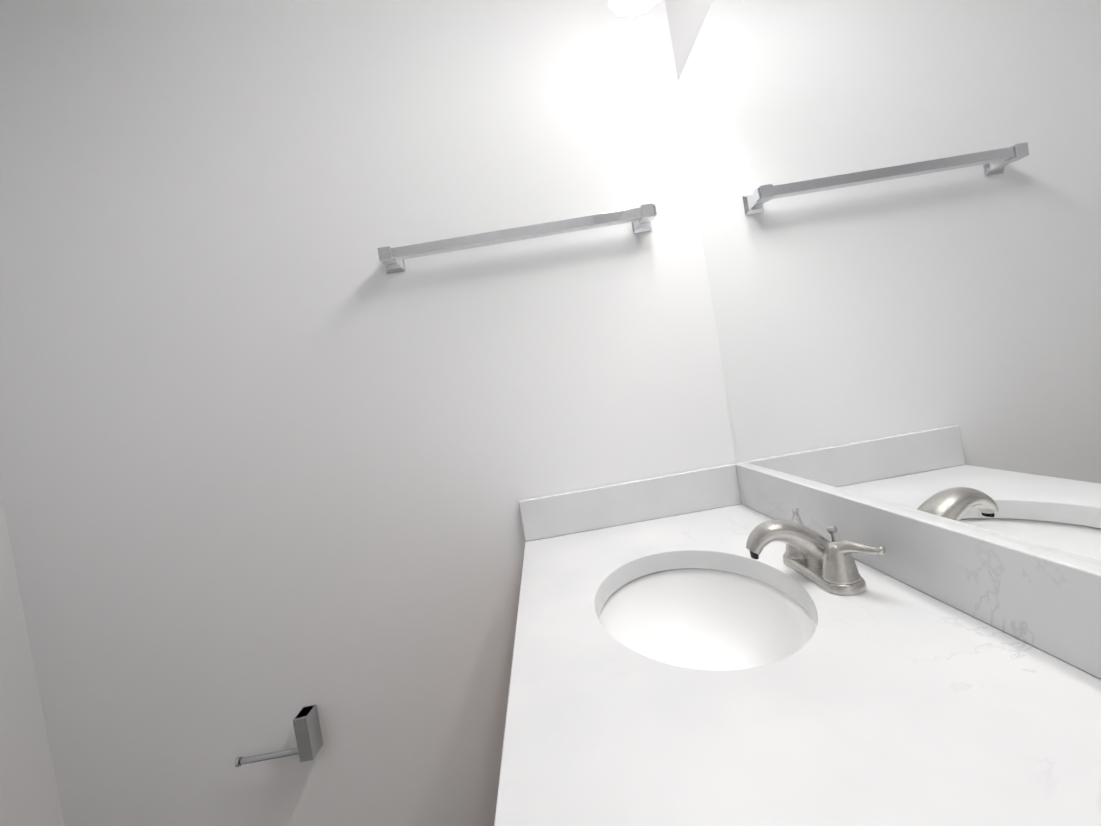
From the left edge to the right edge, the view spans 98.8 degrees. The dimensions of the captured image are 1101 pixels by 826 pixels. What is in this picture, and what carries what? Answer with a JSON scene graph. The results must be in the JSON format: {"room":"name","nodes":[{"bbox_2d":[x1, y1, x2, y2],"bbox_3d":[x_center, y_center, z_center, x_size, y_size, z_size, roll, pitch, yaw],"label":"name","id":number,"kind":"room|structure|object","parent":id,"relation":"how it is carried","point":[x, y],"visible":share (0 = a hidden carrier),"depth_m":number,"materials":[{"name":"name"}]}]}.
{"room":"bathroom","nodes":[
{"label":"bathroom","id":0,"kind":"room"},
{"bbox_2d":[0,491,64,825],"bbox_3d":[-1.358,0.217,0.328,0.100,2.385,1.820,-10,1,-1],"label":"wall","id":1,"kind":"structure","parent":0,"point":[29,794],"depth_m":1.11,"materials":[{"name":"white paint"}]},
{"bbox_2d":[0,0,737,825],"bbox_3d":[-0.447,0.045,1.206,1.985,2.385,0.100,-10,1,-1],"label":"wall","id":2,"kind":"structure","parent":0,"point":[280,448],"depth_m":1.15,"materials":[{"name":"white paint"}]},
{"bbox_2d":[235,704,322,767],"bbox_3d":[-0.658,0.784,1.136,0.184,0.102,0.051,-10,1,-1],"label":"paper holder","id":3,"kind":"object","parent":2,"relation":"attached to","point":[307,730],"visible":1,"depth_m":1.12,"materials":[{"name":"grey metal"}]},
{"bbox_2d":[377,203,656,273],"bbox_3d":[-0.077,-0.414,1.119,0.658,0.047,0.074,-10,1,-1],"label":"towel rail","id":4,"kind":"object","parent":2,"relation":"attached to","point":[641,218],"visible":1,"depth_m":1.09,"materials":[{"name":"silver metal"}]},
{"bbox_2d":[665,0,712,80],"bbox_3d":[0.461,-0.093,0.363,0.020,2.385,1.820,-10,1,-1],"label":"wall","id":5,"kind":"structure","parent":0,"point":[686,18],"depth_m":1.08,"materials":[{"name":"white paint"}]},
{"bbox_2d":[609,0,660,16],"bbox_3d":[0.197,-0.966,0.711,0.192,0.231,0.611,-10,1,-1],"label":"sconce","id":6,"kind":"object","parent":5,"relation":"attached to","point":[631,8],"visible":1,"depth_m":1.00,"materials":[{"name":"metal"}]},
{"bbox_2d":[677,0,1100,565],"bbox_3d":[0.403,-0.330,0.556,0.005,0.937,1.216,-10,1,-1],"label":"mirror","id":7,"kind":"object","parent":5,"relation":"attached to","point":[898,204],"visible":1,"depth_m":0.55,"materials":[{"name":"silver mirror"}]},
{"bbox_3d":[-0.220,1.283,0.369,1.985,0.100,1.820,-10,1,-1],"label":"floor","id":8,"kind":"structure","parent":0,"visible":0},
{"bbox_2d":[494,462,1100,825],"bbox_3d":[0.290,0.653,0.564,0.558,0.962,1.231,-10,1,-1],"label":"countertop","id":9,"kind":"structure","parent":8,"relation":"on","point":[737,644],"depth_m":0.48,"materials":[{"name":"white stone"}]},
{"bbox_2d":[745,507,885,595],"bbox_3d":[0.369,0.203,0.719,0.146,0.091,0.232,-10,1,-1],"label":"faucet","id":10,"kind":"object","parent":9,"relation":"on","point":[815,565],"depth_m":0.69,"materials":[{"name":"silver metal"}]}
]}

